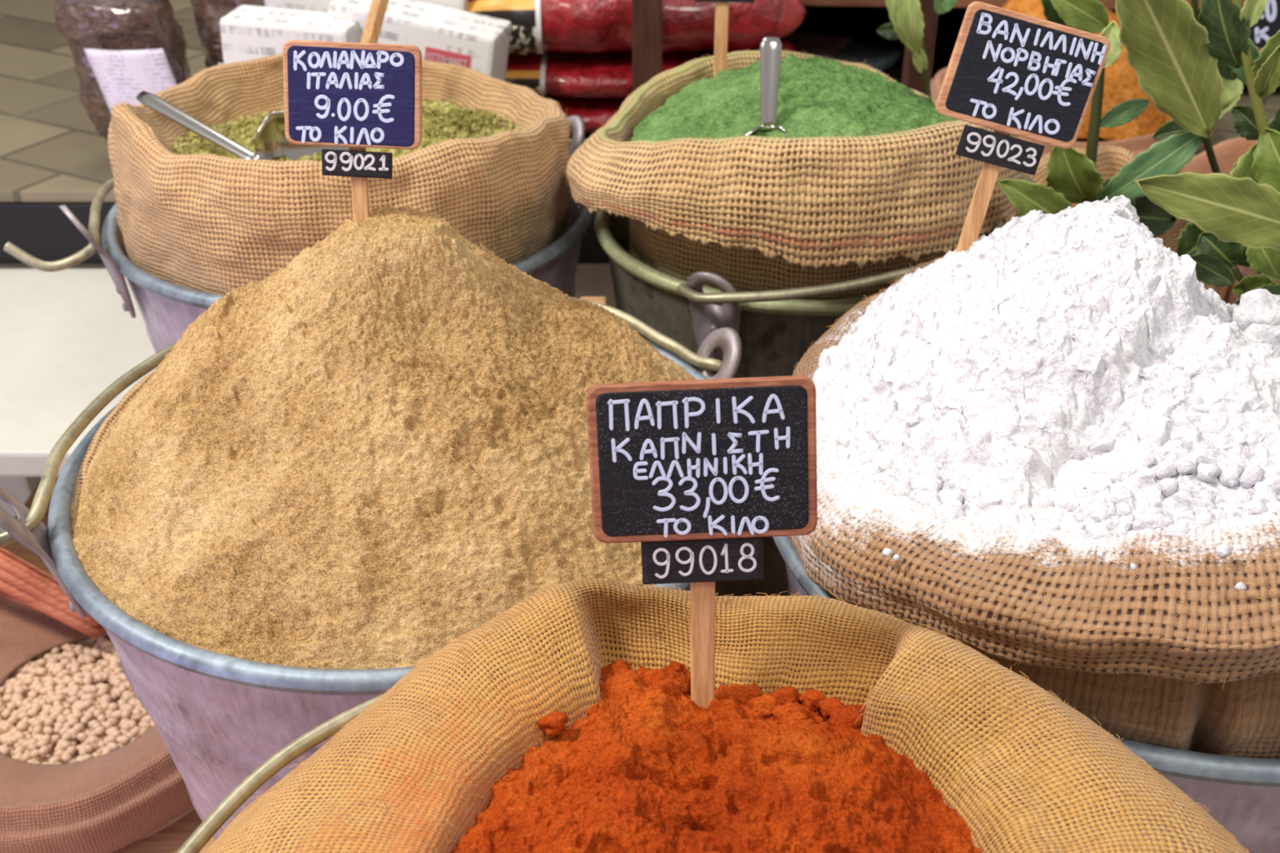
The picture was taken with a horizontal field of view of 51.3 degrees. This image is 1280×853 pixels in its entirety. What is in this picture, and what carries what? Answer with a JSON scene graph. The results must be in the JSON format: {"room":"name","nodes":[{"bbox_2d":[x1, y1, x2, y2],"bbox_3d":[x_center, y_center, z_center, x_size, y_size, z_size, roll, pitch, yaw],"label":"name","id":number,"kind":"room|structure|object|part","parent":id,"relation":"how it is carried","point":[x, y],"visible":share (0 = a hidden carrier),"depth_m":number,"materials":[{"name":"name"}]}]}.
{"room":"food shop","nodes":[
{"label":"food shop","id":0,"kind":"room"},
{"bbox_3d":[0.000,0.385,1.636,8.000,0.100,8.000,0,31,0],"label":"floor","id":1,"kind":"structure","parent":0,"visible":0},
{"bbox_2d":[0,268,156,532],"bbox_3d":[-0.800,0.221,1.178,0.900,0.655,0.295,0,31,0],"label":"table","id":2,"kind":"object","parent":1,"relation":"on","point":[67,335],"visible":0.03,"depth_m":1.01,"materials":[{"name":"white"}]},
{"bbox_3d":[-0.560,0.174,1.275,0.040,0.635,0.040,0,31,0],"label":"leg","id":3,"kind":"part","parent":2,"relation":"part of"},
{"bbox_2d":[1,476,214,852],"bbox_3d":[0.050,0.457,0.920,1.090,0.520,0.860,0,31,0],"label":"wooden bench","id":4,"kind":"object","parent":1,"relation":"on","point":[170,839],"visible":0.02,"depth_m":0.78,"materials":[{"name":"brown wood"}]},
{"bbox_2d":[0,595,193,852],"bbox_3d":[-0.343,0.172,0.826,0.239,0.064,0.237,0,31,0],"label":"burlap sack","id":5,"kind":"object","parent":4,"relation":"on","point":[108,802],"visible":0.38,"depth_m":0.75,"materials":[{"name":"fabric"}]},
{"bbox_2d":[0,591,47,615],"bbox_3d":[-0.400,0.112,0.871,0.100,0.043,0.012,6,32,10],"label":"cinnamon stick","id":6,"kind":"object","parent":5,"relation":"on","point":[2,594],"visible":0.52,"depth_m":0.86,"materials":[{"name":"brown plant"}]},
{"bbox_2d":[0,635,195,841],"bbox_3d":[-0.345,0.180,0.837,0.209,0.039,0.208,0,31,0],"label":"chickpeas","id":7,"kind":"object","parent":5,"relation":"in","point":[74,701],"visible":0.35,"depth_m":0.82,"materials":[{"name":"beige food"}]},
{"bbox_2d":[0,579,104,639],"bbox_3d":[-0.392,0.108,0.854,0.097,0.052,0.012,6,32,11],"label":"cinnamon stick","id":8,"kind":"object","parent":7,"relation":"on","point":[5,588],"visible":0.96,"depth_m":0.85,"materials":[{"name":"brown plant"}]},
{"bbox_2d":[0,568,100,628],"bbox_3d":[-0.393,0.101,0.855,0.096,0.057,0.012,7,32,11],"label":"cinnamon stick","id":9,"kind":"object","parent":8,"relation":"on","point":[5,576],"visible":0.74,"depth_m":0.85,"materials":[{"name":"brown plant"}]},
{"bbox_2d":[0,547,93,618],"bbox_3d":[-0.393,0.095,0.856,0.096,0.060,0.012,7,32,11],"label":"cinnamon stick","id":10,"kind":"object","parent":9,"relation":"on","point":[11,563],"visible":0.66,"depth_m":0.85,"materials":[{"name":"brown plant"}]},
{"bbox_2d":[176,693,385,852],"bbox_3d":[0.016,0.271,0.425,0.304,0.308,0.308,24,39,34],"label":"metal bucket","id":11,"kind":"object","parent":4,"relation":"on","point":[311,739],"visible":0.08,"depth_m":0.41,"materials":[{"name":"metal"}]},
{"bbox_2d":[204,575,1249,852],"bbox_3d":[0.020,0.250,0.410,0.313,0.338,0.309,0,31,0],"label":"burlap sack","id":12,"kind":"object","parent":11,"relation":"in","point":[1024,770],"visible":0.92,"depth_m":0.38,"materials":[{"name":"fabric"}]},
{"bbox_2d":[450,659,982,852],"bbox_3d":[0.020,0.115,0.340,0.158,0.032,0.184,0,31,0],"label":"heap","id":13,"kind":"object","parent":12,"relation":"in","point":[649,769],"visible":0.99,"depth_m":0.36,"materials":[{"name":"orange food"}]},
{"bbox_2d":[586,375,817,708],"bbox_3d":[0.018,0.049,0.394,0.066,0.126,0.037,0,31,-1],"label":"price sign","id":14,"kind":"object","parent":13,"relation":"on","point":[697,473],"visible":1,"depth_m":0.38,"materials":[{"name":"brown wood"}]},
{"bbox_3d":[0.018,0.010,0.382,0.067,0.050,0.003,0,14,0],"label":"frame","id":15,"kind":"part","parent":14,"relation":"part of","materials":[{"name":"brown wood"}]},
{"bbox_2d":[3,115,594,352],"bbox_3d":[-0.198,-0.043,0.933,0.334,0.318,0.319,0,31,0],"label":"metal bucket","id":16,"kind":"object","parent":4,"relation":"on","point":[166,308],"visible":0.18,"depth_m":0.79,"materials":[{"name":"metal"}]},
{"bbox_3d":[-0.240,-0.182,0.913,0.395,0.021,0.172,-19,36,-29],"label":"handle","id":17,"kind":"part","parent":16,"relation":"part of","materials":[{"name":"metal"}]},
{"bbox_2d":[107,53,572,295],"bbox_3d":[-0.185,-0.065,0.909,0.285,0.357,0.286,-24,39,-34],"label":"burlap sack","id":18,"kind":"object","parent":16,"relation":"in","point":[209,223],"visible":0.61,"depth_m":0.75,"materials":[{"name":"fabric"}]},
{"bbox_2d":[167,96,519,161],"bbox_3d":[-0.185,-0.181,0.842,0.247,0.046,0.246,-26,40,-36],"label":"heap","id":19,"kind":"object","parent":18,"relation":"in","point":[443,121],"visible":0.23,"depth_m":0.84,"materials":[{"name":"green food"}]},
{"bbox_2d":[136,90,349,160],"bbox_3d":[-0.230,-0.159,0.759,0.151,0.043,0.058,7,32,12],"label":"metal scoop","id":20,"kind":"object","parent":19,"relation":"on","point":[270,141],"visible":0.38,"depth_m":0.77,"materials":[{"name":"metal"}]},
{"bbox_3d":[-0.255,-0.173,0.771,0.097,0.026,0.008,18,36,28],"label":"handle","id":21,"kind":"part","parent":20,"relation":"part of","materials":[{"name":"metal"}]},
{"bbox_3d":[-0.189,-0.153,0.749,0.057,0.043,0.049,0,31,0],"label":"blade","id":22,"kind":"part","parent":20,"relation":"part of","materials":[{"name":"metal"}]},
{"bbox_2d":[360,0,388,43],"bbox_3d":[-0.175,-0.263,0.877,0.049,0.092,0.006,-25,39,-35],"label":"wooden stake","id":23,"kind":"object","parent":19,"relation":"on","point":[377,11],"visible":0.44,"depth_m":0.88,"materials":[{"name":"brown wood"}]},
{"bbox_2d":[0,297,741,840],"bbox_3d":[-0.104,0.116,0.669,0.310,0.320,0.310,7,32,12],"label":"metal bucket","id":24,"kind":"object","parent":4,"relation":"on","point":[219,717],"visible":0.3,"depth_m":0.52,"materials":[{"name":"metal"}]},
{"bbox_2d":[71,368,155,539],"bbox_3d":[-0.104,0.122,0.673,0.295,0.282,0.297,-9,32,-14],"label":"burlap sack","id":25,"kind":"object","parent":24,"relation":"in","point":[102,434],"visible":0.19,"depth_m":0.61,"materials":[{"name":"beige fabric"}]},
{"bbox_2d":[71,204,696,669],"bbox_3d":[-0.101,-0.032,0.575,0.288,0.119,0.289,0,31,0],"label":"heap","id":26,"kind":"object","parent":25,"relation":"in","point":[369,451],"visible":0.94,"depth_m":0.52,"materials":[{"name":"beige food"}]},
{"bbox_2d":[282,40,422,222],"bbox_3d":[-0.116,-0.106,0.547,0.057,0.100,0.026,0,31,1],"label":"price sign","id":27,"kind":"object","parent":26,"relation":"on","point":[358,96],"visible":1,"depth_m":0.54,"materials":[{"name":"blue wood"}]},
{"bbox_3d":[-0.116,-0.134,0.537,0.057,0.043,0.003,0,16,0],"label":"frame","id":28,"kind":"part","parent":27,"relation":"part of","materials":[{"name":"brown wood"}]},
{"bbox_3d":[-0.153,-0.027,0.650,0.364,0.019,0.170,-16,35,-24],"label":"handle","id":29,"kind":"part","parent":24,"relation":"part of","materials":[{"name":"metal"}]},
{"bbox_2d":[580,296,606,305],"bbox_3d":[-0.028,0.045,0.846,0.016,0.262,0.045,0,31,0],"label":"board","id":30,"kind":"object","parent":4,"relation":"on","point":[602,300],"visible":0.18,"depth_m":0.79,"materials":[{"name":"brown wood"}]},
{"bbox_2d":[594,172,1035,595],"bbox_3d":[0.109,-0.023,0.908,0.272,0.310,0.273,0,31,0],"label":"metal bucket","id":31,"kind":"object","parent":4,"relation":"on","point":[775,329],"visible":0.16,"depth_m":0.76,"materials":[{"name":"metal"}]},
{"bbox_2d":[564,48,1022,299],"bbox_3d":[0.091,-0.056,0.886,0.271,0.368,0.269,0,31,0],"label":"burlap sack","id":32,"kind":"object","parent":31,"relation":"in","point":[756,213],"visible":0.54,"depth_m":0.71,"materials":[{"name":"fabric"}]},
{"bbox_2d":[631,53,958,141],"bbox_3d":[0.101,-0.192,0.805,0.210,0.048,0.213,1,31,2],"label":"heap","id":33,"kind":"object","parent":32,"relation":"in","point":[818,96],"visible":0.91,"depth_m":0.78,"materials":[{"name":"green plant"}]},
{"bbox_2d":[693,0,754,77],"bbox_3d":[0.052,-0.267,0.838,0.064,0.170,0.018,0,31,0],"label":"price sign","id":34,"kind":"object","parent":33,"relation":"on","point":[722,6],"visible":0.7,"depth_m":0.85,"materials":[{"name":"brown wood"}]},
{"bbox_2d":[744,36,789,135],"bbox_3d":[0.071,-0.162,0.737,0.037,0.094,0.050,0,31,0],"label":"metal scoop","id":35,"kind":"object","parent":33,"relation":"on","point":[771,47],"visible":0.38,"depth_m":0.73,"materials":[{"name":"metal"}]},
{"bbox_3d":[0.071,-0.140,0.741,0.037,0.054,0.034,0,31,0],"label":"blade","id":36,"kind":"part","parent":35,"relation":"part of","materials":[{"name":"metal"}]},
{"bbox_3d":[0.072,-0.190,0.735,0.012,0.045,0.025,0,31,0],"label":"handle","id":37,"kind":"part","parent":35,"relation":"part of","materials":[{"name":"metal"}]},
{"bbox_2d":[876,0,1109,97],"bbox_3d":[0.228,-0.251,0.886,0.162,0.106,0.048,25,39,34],"label":"branch","id":38,"kind":"object","parent":32,"relation":"in","point":[906,16],"visible":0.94,"depth_m":0.89,"materials":[{"name":"green plant"}]},
{"bbox_3d":[0.194,-0.267,0.925,0.029,0.093,0.006,0,31,0],"label":"stem","id":39,"kind":"part","parent":38,"relation":"part of","materials":[{"name":"green plant"}]},
{"bbox_3d":[0.159,-0.129,0.811,0.157,0.029,0.294,17,35,25],"label":"handle","id":40,"kind":"part","parent":31,"relation":"part of","materials":[{"name":"metal"}]},
{"bbox_2d":[901,0,937,93],"bbox_3d":[0.206,-0.222,1.017,0.019,0.540,0.020,0,31,0],"label":"post","id":41,"kind":"object","parent":4,"relation":"on","point":[911,78],"visible":0.02,"depth_m":0.97,"materials":[{"name":"brown wood"}]},
{"bbox_2d":[772,536,1279,852],"bbox_3d":[0.218,0.139,0.642,0.329,0.308,0.330,26,40,36],"label":"metal bucket","id":42,"kind":"object","parent":4,"relation":"on","point":[1242,794],"visible":0.06,"depth_m":0.45,"materials":[{"name":"metal"}]},
{"bbox_2d":[787,256,1279,758],"bbox_3d":[0.215,0.116,0.618,0.324,0.352,0.332,-5,32,-8],"label":"burlap sack","id":43,"kind":"object","parent":42,"relation":"in","point":[1166,651],"visible":0.39,"depth_m":0.44,"materials":[{"name":"fabric"}]},
{"bbox_2d":[812,195,1279,590],"bbox_3d":[0.211,-0.024,0.529,0.288,0.108,0.300,0,31,0],"label":"heap","id":44,"kind":"object","parent":43,"relation":"on","point":[1067,370],"visible":1,"depth_m":0.49,"materials":[{"name":"white food"}]},
{"bbox_2d":[935,0,1110,253],"bbox_3d":[0.159,-0.115,0.573,0.069,0.130,0.027,-8,32,-13],"label":"price sign","id":45,"kind":"object","parent":44,"relation":"on","point":[1008,72],"visible":1,"depth_m":0.56,"materials":[{"name":"brown wood"}]},
{"bbox_3d":[0.159,-0.146,0.555,0.070,0.059,0.003,0,19,0],"label":"frame","id":46,"kind":"part","parent":45,"relation":"part of","materials":[{"name":"brown wood"}]},
{"bbox_2d":[1177,222,1279,305],"bbox_3d":[0.300,-0.072,0.696,0.067,0.067,0.101,0,31,0],"label":"branch","id":47,"kind":"object","parent":42,"relation":"on","point":[1215,258],"visible":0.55,"depth_m":0.68,"materials":[{"name":"green plant"}]},
{"bbox_2d":[1132,127,1279,250],"bbox_3d":[0.296,-0.100,0.657,0.120,0.069,0.060,-24,38,-33],"label":"branch","id":48,"kind":"object","parent":47,"relation":"on","point":[1242,206],"visible":1,"depth_m":0.64,"materials":[{"name":"green plant"}]},
{"bbox_2d":[1197,0,1279,175],"bbox_3d":[0.313,-0.168,0.681,0.059,0.132,0.063,-26,40,-36],"label":"branch","id":49,"kind":"object","parent":48,"relation":"attached to","point":[1227,23],"visible":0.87,"depth_m":0.66,"materials":[{"name":"green plant"}]},
{"bbox_2d":[1095,0,1243,200],"bbox_3d":[0.281,-0.170,0.697,0.116,0.159,0.045,-8,32,-13],"label":"branch","id":50,"kind":"object","parent":49,"relation":"attached to","point":[1162,40],"visible":0.9,"depth_m":0.68,"materials":[{"name":"green plant"}]},
{"bbox_2d":[997,20,1177,237],"bbox_3d":[0.252,-0.155,0.719,0.123,0.125,0.022,-13,34,-21],"label":"branch","id":51,"kind":"object","parent":50,"relation":"attached to","point":[1072,176],"visible":0.67,"depth_m":0.72,"materials":[{"name":"green plant"}]},
{"bbox_3d":[0.246,-0.158,0.723,0.014,0.097,0.007,0,31,0],"label":"stem","id":52,"kind":"part","parent":51,"relation":"part of","materials":[{"name":"green plant"}]},
{"bbox_3d":[0.305,-0.166,0.703,0.067,0.146,0.011,-10,33,-16],"label":"stem","id":53,"kind":"part","parent":50,"relation":"part of","materials":[{"name":"green plant"}]},
{"bbox_3d":[0.316,-0.161,0.675,0.066,0.128,0.008,-3,31,-5],"label":"stem","id":54,"kind":"part","parent":49,"relation":"part of","materials":[{"name":"green plant"}]},
{"bbox_3d":[0.316,-0.054,0.680,0.039,0.053,0.005,20,36,29],"label":"stem","id":55,"kind":"part","parent":47,"relation":"part of","materials":[{"name":"green plant"}]},
{"bbox_2d":[1003,145,1219,293],"bbox_3d":[0.298,-0.023,0.909,0.140,0.308,0.142,0,31,0],"label":"burlap sack","id":56,"kind":"object","parent":4,"relation":"on","point":[1110,159],"visible":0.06,"depth_m":0.88,"materials":[{"name":"beige fabric"}]},
{"bbox_2d":[1183,137,1257,301],"bbox_3d":[0.472,-0.082,1.054,0.174,0.263,0.173,0,31,0],"label":"burlap sack","id":57,"kind":"object","parent":4,"relation":"on","point":[1227,153],"visible":0.06,"depth_m":1.05,"materials":[{"name":"beige fabric"}]},
{"bbox_2d":[1178,0,1279,173],"bbox_3d":[0.435,-0.231,0.969,0.099,0.246,0.032,-7,32,-11],"label":"price sign","id":58,"kind":"object","parent":57,"relation":"on","point":[1268,25],"visible":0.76,"depth_m":0.94,"materials":[{"name":"brown wood"}]},
{"bbox_2d":[1223,264,1279,304],"bbox_3d":[0.403,0.024,0.869,0.100,0.273,0.100,-12,33,-18],"label":"burlap sack","id":59,"kind":"object","parent":4,"relation":"on","point":[1230,297],"visible":0.05,"depth_m":0.81,"materials":[{"name":"brown fabric"}]},
{"bbox_2d":[0,0,1279,307],"bbox_3d":[0.000,-0.235,1.866,4.000,0.718,1.344,0,31,0],"label":"countertop","id":60,"kind":"structure","parent":1,"relation":"on","point":[52,154],"depth_m":1.20,"materials":[{"name":"tile"}]},
{"bbox_2d":[53,0,191,142],"bbox_3d":[-0.425,-0.335,1.105,0.115,0.240,0.088,0,31,0],"label":"bag","id":61,"kind":"object","parent":60,"relation":"on","point":[121,50],"visible":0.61,"depth_m":1.09,"materials":[{"name":"brown"}]},
{"bbox_2d":[190,0,264,67],"bbox_3d":[-0.353,-0.365,1.159,0.068,0.235,0.077,7,32,12],"label":"bag","id":62,"kind":"object","parent":60,"relation":"on","point":[207,14],"visible":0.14,"depth_m":1.14,"materials":[{"name":"brown"}]},
{"bbox_2d":[219,4,359,63],"bbox_3d":[-0.285,-0.275,1.113,0.112,0.138,0.051,4,31,6],"label":"pack","id":63,"kind":"object","parent":60,"relation":"on","point":[247,32],"visible":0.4,"depth_m":1.07},
{"bbox_3d":[0.000,-0.209,1.884,3.980,0.655,1.280,0,31,0],"label":"panel","id":64,"kind":"part","parent":60,"relation":"part of","materials":[{"name":"white"}]},
{"bbox_2d":[264,0,468,12],"bbox_3d":[-0.250,-0.354,1.189,0.216,0.177,0.070,3,31,5],"label":"pack","id":65,"kind":"object","parent":60,"relation":"on","point":[322,6],"visible":0.02,"depth_m":1.15},
{"bbox_2d":[328,0,511,80],"bbox_3d":[-0.190,-0.292,1.132,0.157,0.143,0.061,5,32,8],"label":"pack","id":66,"kind":"object","parent":60,"relation":"on","point":[479,42],"visible":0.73,"depth_m":1.08},
{"bbox_2d":[540,94,626,134],"bbox_3d":[0.000,-0.309,1.262,0.312,0.037,0.157,0,31,0],"label":"bag","id":67,"kind":"object","parent":60,"relation":"on","point":[593,111],"visible":0.06,"depth_m":1.20,"materials":[{"name":"plastic"}]},
{"bbox_2d":[504,39,798,97],"bbox_3d":[-0.005,-0.338,1.240,0.312,0.037,0.161,0,31,0],"label":"bag","id":68,"kind":"object","parent":67,"relation":"on","point":[565,74],"visible":0.26,"depth_m":1.18,"materials":[{"name":"plastic"}]},
{"bbox_2d":[466,0,806,54],"bbox_3d":[-0.010,-0.382,1.205,0.313,0.075,0.165,0,31,0],"label":"bag","id":69,"kind":"object","parent":68,"relation":"on","point":[537,26],"visible":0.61,"depth_m":1.14,"materials":[{"name":"plastic"}]},
{"bbox_2d":[0,0,1279,202],"bbox_3d":[0.000,-0.539,1.685,4.000,0.010,1.340,0,31,0],"label":"countertop","id":70,"kind":"structure","parent":60,"relation":"on","point":[51,150],"depth_m":1.28,"materials":[{"name":"tile"}]},
{"bbox_2d":[631,0,662,92],"bbox_3d":[0.006,-0.440,1.049,0.025,0.479,0.030,0,31,0],"label":"post","id":71,"kind":"object","parent":60,"relation":"on","point":[646,15],"visible":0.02,"depth_m":1.10,"materials":[{"name":"brown wood"}]},
{"bbox_2d":[793,0,1279,95],"bbox_3d":[0.420,-0.505,1.506,0.866,0.117,0.510,1,31,2],"label":"shelf unit","id":72,"kind":"object","parent":60,"relation":"on","point":[860,20],"visible":0.02,"depth_m":1.52,"materials":[{"name":"brown wood"}]},
{"bbox_2d":[782,31,851,57],"bbox_3d":[0.183,-0.406,1.433,0.075,0.012,0.090,9,32,15],"label":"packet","id":73,"kind":"object","parent":72,"relation":"on","point":[825,46],"visible":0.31,"depth_m":1.43,"materials":[{"name":"black plastic"}]},
{"bbox_2d":[827,43,901,72],"bbox_3d":[0.230,-0.382,1.394,0.060,0.012,0.090,16,35,24],"label":"packet","id":74,"kind":"object","parent":72,"relation":"on","point":[881,59],"visible":0.53,"depth_m":1.39,"materials":[{"name":"black plastic"}]},
{"bbox_2d":[930,66,1214,156],"bbox_3d":[0.391,-0.286,1.217,0.263,0.043,0.267,0,31,0],"label":"burlap sack","id":75,"kind":"object","parent":60,"relation":"on","point":[1138,144],"visible":0.08,"depth_m":1.12,"materials":[{"name":"beige fabric"}]},
{"bbox_2d":[942,0,1172,141],"bbox_3d":[0.385,-0.338,1.187,0.224,0.104,0.224,25,39,35],"label":"heap","id":76,"kind":"object","parent":75,"relation":"on","point":[1121,79],"visible":0.16,"depth_m":1.13,"materials":[{"name":"orange food"}]}
]}

